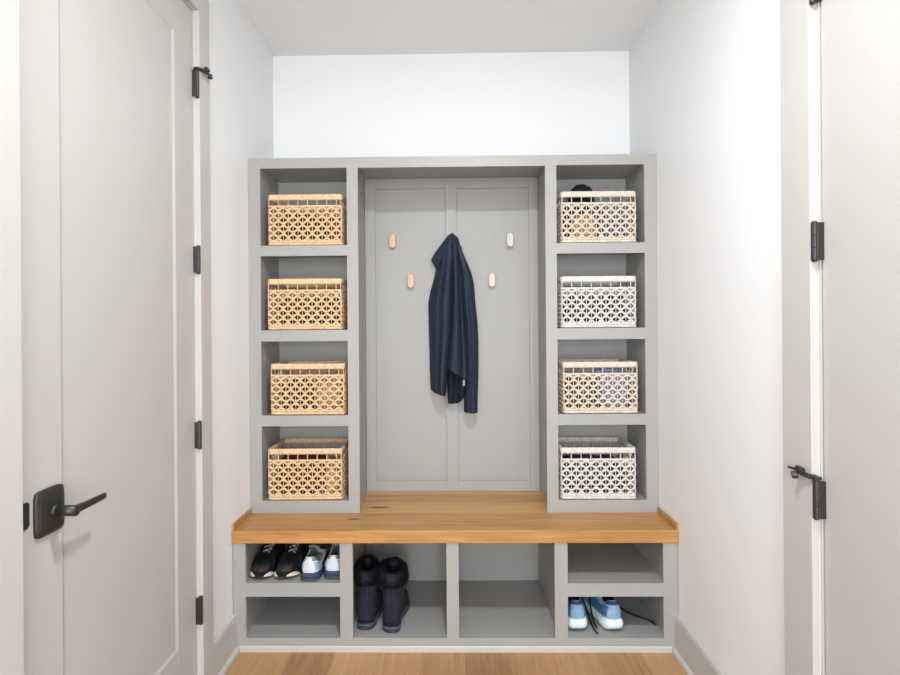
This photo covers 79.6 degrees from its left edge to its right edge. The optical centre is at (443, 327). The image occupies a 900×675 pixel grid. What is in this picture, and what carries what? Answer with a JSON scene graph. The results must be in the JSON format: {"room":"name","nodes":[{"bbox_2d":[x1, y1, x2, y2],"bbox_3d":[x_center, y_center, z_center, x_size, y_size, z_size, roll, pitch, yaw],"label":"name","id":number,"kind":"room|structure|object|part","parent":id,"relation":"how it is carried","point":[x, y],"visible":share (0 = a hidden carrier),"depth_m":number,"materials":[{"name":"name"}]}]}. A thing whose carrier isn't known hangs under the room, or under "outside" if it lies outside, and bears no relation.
{"room":"mudroom","nodes":[
{"label":"mudroom","id":0,"kind":"room"},
{"bbox_2d":[186,0,273,674],"bbox_3d":[-0.969,-0.033,0.102,0.120,2.740,5.376,0,0,1],"label":"wall","id":1,"kind":"structure","parent":0,"point":[241,63],"depth_m":2.23,"materials":[{"name":"white paint"}]},
{"bbox_2d":[0,0,213,674],"bbox_3d":[-0.914,0.060,1.526,0.187,2.554,0.972,0,0,1],"label":"door","id":2,"kind":"structure","parent":1,"relation":"in","point":[105,449],"depth_m":1.43,"materials":[{"name":"grey paint"}]},
{"bbox_3d":[-0.891,0.401,1.150,0.004,0.058,0.021,0,0,1],"label":"strike plate","id":3,"kind":"part","parent":2,"relation":"part of","materials":[{"name":"black metal"}]},
{"bbox_3d":[-0.835,0.412,1.277,0.013,0.017,0.112,0,0,1],"label":"lever","id":4,"kind":"part","parent":2,"relation":"part of","materials":[{"name":"black metal"}]},
{"bbox_3d":[-0.906,0.040,1.528,0.023,2.074,0.537,0,0,1],"label":"panel","id":5,"kind":"part","parent":2,"relation":"part of","materials":[{"name":"grey paint"}]},
{"bbox_2d":[214,615,239,674],"bbox_3d":[-0.889,1.260,-0.179,0.028,0.153,4.816,0,0,1],"label":"baseboard","id":6,"kind":"structure","parent":1,"relation":"attached to","point":[226,650],"depth_m":2.12,"materials":[{"name":"grey paint"}]},
{"bbox_3d":[-0.881,1.327,-0.179,0.012,0.019,4.816,0,0,1],"label":"shoe moulding","id":7,"kind":"part","parent":6,"relation":"part of","materials":[{"name":"grey paint"}]},
{"bbox_2d":[236,0,660,55],"bbox_3d":[-0.004,-1.450,0.088,2.070,0.080,5.616,0,0,1],"label":"ceiling","id":8,"kind":"structure","parent":0,"point":[286,27],"depth_m":2.51,"materials":[{"name":"white paint"}]},
{"bbox_2d":[273,51,629,157],"bbox_3d":[0.046,-0.040,2.836,2.070,2.740,0.120,0,0,1],"label":"wall","id":9,"kind":"structure","parent":0,"point":[525,103],"depth_m":2.78,"materials":[{"name":"white paint"}]},
{"bbox_2d":[225,652,686,674],"bbox_3d":[0.016,1.370,0.088,2.070,0.080,5.616,0,0,1],"label":"floor","id":10,"kind":"structure","parent":0,"point":[245,663],"depth_m":2.14,"materials":[{"name":"brown wood"}]},
{"bbox_2d":[233,543,677,652],"bbox_3d":[0.049,1.105,2.476,1.824,0.449,0.528,0,0,1],"label":"cabinet","id":11,"kind":"object","parent":10,"relation":"on","point":[464,597],"visible":0.62,"depth_m":2.28,"materials":[{"name":"grey paint"}]},
{"bbox_3d":[-0.842,1.112,2.501,0.042,0.449,0.503,0,0,1],"label":"panel","id":12,"kind":"part","parent":11,"relation":"part of","materials":[{"name":"grey paint"}]},
{"bbox_2d":[250,543,285,577],"bbox_3d":[-0.770,0.988,2.385,0.110,0.130,0.293,0,0,2],"label":"shoe","id":13,"kind":"object","parent":11,"relation":"on","point":[265,561],"visible":0.79,"depth_m":2.31,"materials":[{"name":"black leather"}]},
{"bbox_2d":[274,543,309,577],"bbox_3d":[-0.657,0.987,2.384,0.110,0.130,0.293,0,0,1],"label":"shoe","id":14,"kind":"object","parent":11,"relation":"on","point":[291,560],"visible":0.77,"depth_m":2.31,"materials":[{"name":"black leather"}]},
{"bbox_2d":[248,543,339,580],"bbox_3d":[-0.615,1.062,2.490,0.412,0.020,0.487,0,0,1],"label":"shelf","id":15,"kind":"object","parent":11,"relation":"attached to","point":[327,545],"depth_m":2.27,"materials":[{"name":"grey paint"}]},
{"bbox_2d":[301,545,328,579],"bbox_3d":[-0.554,0.990,2.360,0.094,0.122,0.263,0,0,1],"label":"sneaker","id":16,"kind":"object","parent":11,"relation":"on","point":[313,566],"visible":0.98,"depth_m":2.25,"materials":[{"name":"white fabric"}]},
{"bbox_2d":[324,543,339,577],"bbox_3d":[-0.461,0.990,2.377,0.094,0.122,0.263,0,0,1],"label":"sneaker","id":17,"kind":"object","parent":11,"relation":"on","point":[332,564],"visible":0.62,"depth_m":2.26,"materials":[{"name":"white fabric"}]},
{"bbox_2d":[354,554,382,629],"bbox_3d":[-0.325,1.139,2.394,0.137,0.275,0.288,0,0,3],"label":"boot","id":18,"kind":"object","parent":11,"relation":"on","point":[369,595],"visible":0.91,"depth_m":2.29,"materials":[{"name":"black leather"}]},
{"bbox_2d":[376,556,410,632],"bbox_3d":[-0.212,1.137,2.371,0.156,0.276,0.288,0,0,4],"label":"boot","id":19,"kind":"object","parent":11,"relation":"on","point":[392,573],"visible":1,"depth_m":2.27,"materials":[{"name":"black leather"}]},
{"bbox_3d":[0.048,1.283,2.480,1.735,0.019,0.487,0,0,1],"label":"panel","id":20,"kind":"part","parent":11,"relation":"part of","materials":[{"name":"grey paint"}]},
{"bbox_2d":[232,491,678,543],"bbox_3d":[0.047,0.841,2.487,1.828,0.078,0.561,0,0,1],"label":"bench","id":21,"kind":"object","parent":11,"relation":"on","point":[449,516],"visible":0.84,"depth_m":2.28,"materials":[{"name":"brown wood"}]},
{"bbox_2d":[248,157,366,512],"bbox_3d":[-0.624,0.034,2.602,0.494,1.597,0.350,0,0,1],"label":"tower","id":22,"kind":"object","parent":21,"relation":"on","point":[266,176],"visible":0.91,"depth_m":2.43,"materials":[{"name":"grey paint"}]},
{"bbox_3d":[-0.845,0.036,2.616,0.052,1.597,0.330,0,0,1],"label":"panel","id":23,"kind":"part","parent":22,"relation":"part of","materials":[{"name":"grey paint"}]},
{"bbox_3d":[-0.628,-0.745,2.569,0.394,0.039,0.244,0,0,1],"label":"panel","id":24,"kind":"part","parent":22,"relation":"part of","materials":[{"name":"grey paint"}]},
{"bbox_3d":[-0.620,0.404,2.569,0.394,0.020,0.244,0,0,1],"label":"shelf","id":25,"kind":"part","parent":22,"relation":"part of","materials":[{"name":"grey paint"}]},
{"bbox_3d":[-0.617,0.787,2.569,0.394,0.020,0.244,0,0,1],"label":"shelf","id":26,"kind":"part","parent":22,"relation":"part of","materials":[{"name":"grey paint"}]},
{"bbox_2d":[267,278,347,329],"bbox_3d":[-0.624,-0.107,2.557,0.341,0.230,0.251,0,0,0],"label":"storage basket","id":27,"kind":"object","parent":22,"relation":"on","point":[274,296],"visible":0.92,"depth_m":2.44,"materials":[{"name":"beige wicker"}]},
{"bbox_2d":[279,296,340,324],"bbox_3d":[-0.625,-0.078,2.558,0.297,0.149,0.214,0,0,1],"label":"folded cloth","id":28,"kind":"object","parent":27,"relation":"in","point":[287,317],"visible":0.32,"depth_m":2.46,"materials":[{"name":"fabric"}]},
{"bbox_2d":[268,194,346,245],"bbox_3d":[-0.622,-0.488,2.557,0.341,0.230,0.251,0,0,1],"label":"storage basket","id":29,"kind":"object","parent":22,"relation":"on","point":[274,214],"visible":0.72,"depth_m":2.44,"materials":[{"name":"beige wicker"}]},
{"bbox_2d":[279,214,326,242],"bbox_3d":[-0.659,-0.456,2.557,0.218,0.145,0.209,0,0,1],"label":"folded cloth","id":30,"kind":"object","parent":29,"relation":"in","point":[305,215],"visible":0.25,"depth_m":2.46,"materials":[{"name":"fabric"}]},
{"bbox_2d":[327,215,340,238],"bbox_3d":[-0.503,-0.455,2.544,0.076,0.141,0.179,0,0,1],"label":"folded cloth","id":31,"kind":"object","parent":29,"relation":"in","point":[333,219],"visible":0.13,"depth_m":2.46,"materials":[{"name":"fabric"}]},
{"bbox_2d":[268,438,348,499],"bbox_3d":[-0.624,0.660,2.557,0.341,0.230,0.251,0,0,0],"label":"storage basket","id":32,"kind":"object","parent":22,"relation":"on","point":[275,493],"visible":0.87,"depth_m":2.44,"materials":[{"name":"beige wicker"}]},
{"bbox_2d":[279,454,327,492],"bbox_3d":[-0.658,0.679,2.558,0.221,0.170,0.207,0,0,1],"label":"folded cloth","id":33,"kind":"object","parent":32,"relation":"in","point":[303,456],"visible":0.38,"depth_m":2.47,"materials":[{"name":"fabric"}]},
{"bbox_2d":[325,461,340,493],"bbox_3d":[-0.511,0.699,2.545,0.072,0.128,0.190,0,0,1],"label":"folded cloth","id":34,"kind":"object","parent":32,"relation":"in","point":[328,469],"visible":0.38,"depth_m":2.47,"materials":[{"name":"beige fabric"}]},
{"bbox_2d":[270,360,347,414],"bbox_3d":[-0.610,0.276,2.557,0.341,0.230,0.251,0,0,1],"label":"storage basket","id":35,"kind":"object","parent":22,"relation":"on","point":[277,379],"visible":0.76,"depth_m":2.44,"materials":[{"name":"beige wicker"}]},
{"bbox_2d":[282,379,315,409],"bbox_3d":[-0.680,0.313,2.560,0.150,0.136,0.208,0,0,1],"label":"folded cloth","id":36,"kind":"object","parent":35,"relation":"in","point":[303,380],"visible":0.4,"depth_m":2.47,"materials":[{"name":"black fabric"}]},
{"bbox_2d":[315,377,342,409],"bbox_3d":[-0.531,0.307,2.556,0.127,0.145,0.209,0,0,1],"label":"folded cloth","id":37,"kind":"object","parent":35,"relation":"in","point":[334,380],"visible":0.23,"depth_m":2.46,"materials":[{"name":"beige fabric"}]},
{"bbox_3d":[-0.625,-0.361,2.569,0.394,0.020,0.244,0,0,1],"label":"shelf","id":38,"kind":"part","parent":22,"relation":"part of","materials":[{"name":"grey paint"}]},
{"bbox_3d":[-0.620,0.034,2.700,0.394,1.597,0.018,0,0,1],"label":"panel","id":39,"kind":"part","parent":22,"relation":"part of","materials":[{"name":"grey paint"}]},
{"bbox_3d":[-0.410,0.033,2.609,0.028,1.597,0.330,0,0,1],"label":"panel","id":40,"kind":"part","parent":22,"relation":"part of","materials":[{"name":"grey paint"}]},
{"bbox_2d":[358,155,544,491],"bbox_3d":[0.043,0.029,2.592,0.875,1.597,0.350,0,0,1],"label":"panel","id":41,"kind":"object","parent":21,"relation":"on","point":[416,442],"visible":0.99,"depth_m":2.74,"materials":[{"name":"grey paint"}]},
{"bbox_2d":[389,234,395,247],"bbox_3d":[-0.256,-0.437,2.732,0.033,0.070,0.030,0,0,1],"label":"peg","id":42,"kind":"object","parent":41,"relation":"attached to","point":[392,239],"visible":1,"depth_m":2.72,"materials":[{"name":"brown wood"}]},
{"bbox_2d":[407,274,413,287],"bbox_3d":[-0.164,-0.236,2.731,0.033,0.070,0.030,0,0,1],"label":"peg","id":43,"kind":"object","parent":41,"relation":"attached to","point":[410,278],"visible":1,"depth_m":2.72,"materials":[{"name":"brown wood"}]},
{"bbox_3d":[0.037,-0.764,2.603,0.875,0.010,0.330,0,0,1],"label":"panel","id":44,"kind":"part","parent":41,"relation":"part of","materials":[{"name":"grey paint"}]},
{"bbox_3d":[0.035,-0.746,2.427,0.838,0.048,0.020,0,0,1],"label":"header rail","id":45,"kind":"part","parent":41,"relation":"part of","materials":[{"name":"grey paint"}]},
{"bbox_2d":[489,273,494,286],"bbox_3d":[0.245,-0.241,2.725,0.033,0.070,0.030,0,0,1],"label":"peg","id":46,"kind":"object","parent":41,"relation":"attached to","point":[491,275],"visible":1,"depth_m":2.71,"materials":[{"name":"brown wood"}]},
{"bbox_2d":[507,233,512,246],"bbox_3d":[0.337,-0.443,2.723,0.033,0.070,0.030,0,0,1],"label":"peg","id":47,"kind":"object","parent":41,"relation":"attached to","point":[509,235],"visible":1,"depth_m":2.71,"materials":[{"name":"brown wood"}]},
{"bbox_2d":[538,154,658,512],"bbox_3d":[0.710,0.025,2.583,0.494,1.597,0.350,0,0,1],"label":"tower","id":48,"kind":"object","parent":21,"relation":"on","point":[601,172],"visible":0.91,"depth_m":2.41,"materials":[{"name":"grey paint"}]},
{"bbox_3d":[0.496,0.026,2.596,0.028,1.597,0.330,0,0,1],"label":"panel","id":49,"kind":"part","parent":48,"relation":"part of","materials":[{"name":"grey paint"}]},
{"bbox_3d":[0.709,0.025,2.681,0.394,1.597,0.018,0,0,1],"label":"panel","id":50,"kind":"part","parent":48,"relation":"part of","materials":[{"name":"grey paint"}]},
{"bbox_3d":[0.704,-0.370,2.550,0.394,0.020,0.244,0,0,1],"label":"shelf","id":51,"kind":"part","parent":48,"relation":"part of","materials":[{"name":"grey paint"}]},
{"bbox_2d":[556,191,636,242],"bbox_3d":[0.698,-0.497,2.538,0.341,0.230,0.251,0,0,1],"label":"storage basket","id":52,"kind":"object","parent":48,"relation":"on","point":[630,211],"visible":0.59,"depth_m":2.42,"materials":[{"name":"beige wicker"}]},
{"bbox_2d":[563,206,570,236],"bbox_3d":[0.571,-0.486,2.549,0.045,0.188,0.170,0,0,1],"label":"folded cloth","id":53,"kind":"object","parent":52,"relation":"in","point":[568,208],"visible":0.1,"depth_m":2.47,"materials":[{"name":"black fabric"}]},
{"bbox_2d":[572,215,595,237],"bbox_3d":[0.644,-0.454,2.473,0.116,0.122,0.073,0,0,1],"label":"folded cloth","id":54,"kind":"object","parent":52,"relation":"in","point":[578,217],"visible":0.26,"depth_m":2.44,"materials":[{"name":"fabric"}]},
{"bbox_2d":[568,184,594,215],"bbox_3d":[0.640,-0.592,2.504,0.118,0.152,0.115,0,0,1],"label":"cap","id":55,"kind":"object","parent":54,"relation":"on","point":[581,187],"visible":0.56,"depth_m":2.46,"materials":[{"name":"black fabric"}]},
{"bbox_2d":[592,201,626,237],"bbox_3d":[0.777,-0.490,2.548,0.141,0.192,0.206,0,0,1],"label":"folded cloth","id":56,"kind":"object","parent":52,"relation":"in","point":[599,212],"visible":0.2,"depth_m":2.45,"materials":[{"name":"blue fabric"}]},
{"bbox_2d":[557,276,636,327],"bbox_3d":[0.698,-0.117,2.538,0.341,0.230,0.251,0,0,1],"label":"storage basket","id":57,"kind":"object","parent":48,"relation":"on","point":[628,292],"visible":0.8,"depth_m":2.42,"materials":[{"name":"white wicker"}]},
{"bbox_2d":[563,293,624,322],"bbox_3d":[0.697,-0.087,2.539,0.294,0.148,0.216,0,0,1],"label":"folded cloth","id":58,"kind":"object","parent":57,"relation":"in","point":[606,301],"visible":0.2,"depth_m":2.44,"materials":[{"name":"grey fabric"}]},
{"bbox_2d":[558,437,636,498],"bbox_3d":[0.698,0.650,2.538,0.341,0.230,0.251,0,0,1],"label":"storage basket","id":59,"kind":"object","parent":48,"relation":"on","point":[625,460],"visible":0.76,"depth_m":2.42,"materials":[{"name":"white wicker"}]},
{"bbox_2d":[562,454,624,492],"bbox_3d":[0.698,0.681,2.537,0.296,0.148,0.218,0,0,1],"label":"folded cloth","id":60,"kind":"object","parent":59,"relation":"in","point":[595,482],"visible":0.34,"depth_m":2.45,"materials":[{"name":"fabric"}]},
{"bbox_2d":[558,359,637,413],"bbox_3d":[0.705,0.267,2.538,0.341,0.230,0.251,0,0,0],"label":"storage basket","id":61,"kind":"object","parent":48,"relation":"on","point":[631,406],"visible":0.79,"depth_m":2.42,"materials":[{"name":"beige wicker"}]},
{"bbox_2d":[564,377,592,407],"bbox_3d":[0.623,0.302,2.538,0.143,0.138,0.213,0,0,1],"label":"folded cloth","id":62,"kind":"object","parent":61,"relation":"in","point":[565,383],"visible":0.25,"depth_m":2.45,"materials":[{"name":"grey fabric"}]},
{"bbox_2d":[591,368,626,407],"bbox_3d":[0.779,0.280,2.538,0.149,0.182,0.212,0,0,1],"label":"folded cloth","id":63,"kind":"object","parent":61,"relation":"in","point":[605,370],"visible":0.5,"depth_m":2.44,"materials":[{"name":"blue fabric"}]},
{"bbox_3d":[0.702,-0.755,2.550,0.394,0.039,0.244,0,0,1],"label":"panel","id":64,"kind":"part","parent":48,"relation":"part of","materials":[{"name":"grey paint"}]},
{"bbox_3d":[0.713,0.777,2.550,0.394,0.020,0.244,0,0,1],"label":"shelf","id":65,"kind":"part","parent":48,"relation":"part of","materials":[{"name":"grey paint"}]},
{"bbox_3d":[0.931,0.023,2.590,0.052,1.597,0.330,0,0,1],"label":"panel","id":66,"kind":"part","parent":48,"relation":"part of","materials":[{"name":"grey paint"}]},
{"bbox_3d":[0.047,1.317,2.214,1.772,0.024,0.004,0,0,1],"label":"toe moulding","id":67,"kind":"part","parent":11,"relation":"part of","materials":[{"name":"grey paint"}]},
{"bbox_3d":[0.050,1.087,2.732,1.735,0.412,0.016,0,0,1],"label":"panel","id":68,"kind":"part","parent":11,"relation":"part of","materials":[{"name":"grey paint"}]},
{"bbox_2d":[568,597,597,633],"bbox_3d":[0.573,1.198,2.390,0.124,0.142,0.319,0,0,-5],"label":"shoe","id":69,"kind":"object","parent":11,"relation":"on","point":[577,619],"visible":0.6,"depth_m":2.26,"materials":[{"name":"blue fabric"}]},
{"bbox_2d":[568,543,661,580],"bbox_3d":[0.708,1.054,2.470,0.410,0.020,0.487,0,0,1],"label":"shelf","id":70,"kind":"object","parent":11,"relation":"attached to","point":[586,561],"depth_m":2.39,"materials":[{"name":"grey paint"}]},
{"bbox_2d":[582,597,656,629],"bbox_3d":[0.766,1.198,2.398,0.265,0.144,0.303,0,0,-5],"label":"shoe","id":71,"kind":"object","parent":11,"relation":"on","point":[606,611],"visible":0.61,"depth_m":2.28,"materials":[{"name":"blue fabric"}]},
{"bbox_3d":[0.938,1.099,2.475,0.046,0.449,0.503,0,0,1],"label":"panel","id":72,"kind":"part","parent":11,"relation":"part of","materials":[{"name":"grey paint"}]},
{"bbox_2d":[629,0,820,674],"bbox_3d":[0.981,-0.047,0.074,0.120,2.740,5.376,0,0,1],"label":"wall","id":73,"kind":"structure","parent":0,"point":[704,75],"depth_m":1.84,"materials":[{"name":"white paint"}]},
{"bbox_2d":[672,615,725,674],"bbox_3d":[0.912,1.247,-0.205,0.028,0.153,4.816,0,0,1],"label":"baseboard","id":74,"kind":"structure","parent":73,"relation":"attached to","point":[693,657],"depth_m":2.05,"materials":[{"name":"grey paint"}]},
{"bbox_3d":[0.904,1.314,-0.205,0.012,0.019,4.816,0,0,1],"label":"shoe moulding","id":75,"kind":"part","parent":74,"relation":"part of","materials":[{"name":"grey paint"}]},
{"bbox_2d":[780,0,899,674],"bbox_3d":[0.972,0.029,0.961,0.165,2.588,1.021,0,0,1],"label":"door","id":76,"kind":"structure","parent":73,"relation":"in","point":[854,241],"depth_m":1.28,"materials":[{"name":"grey paint"}]},
{"bbox_3d":[0.925,0.029,0.962,0.018,2.588,1.021,0,0,1],"label":"casing","id":77,"kind":"part","parent":76,"relation":"part of","materials":[{"name":"grey paint"}]},
{"bbox_3d":[0.042,-0.425,2.716,0.033,0.070,0.030,0,0,1],"label":"peg","id":78,"kind":"object","parent":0,"visible":0},
{"bbox_2d":[428,233,478,413],"bbox_3d":[0.050,-0.025,2.664,0.250,0.892,0.126,0,0,1],"label":"jacket","id":79,"kind":"object","parent":78,"relation":"hanging from","point":[453,324],"visible":1,"depth_m":2.65,"materials":[{"name":"blue fabric"}]}
]}

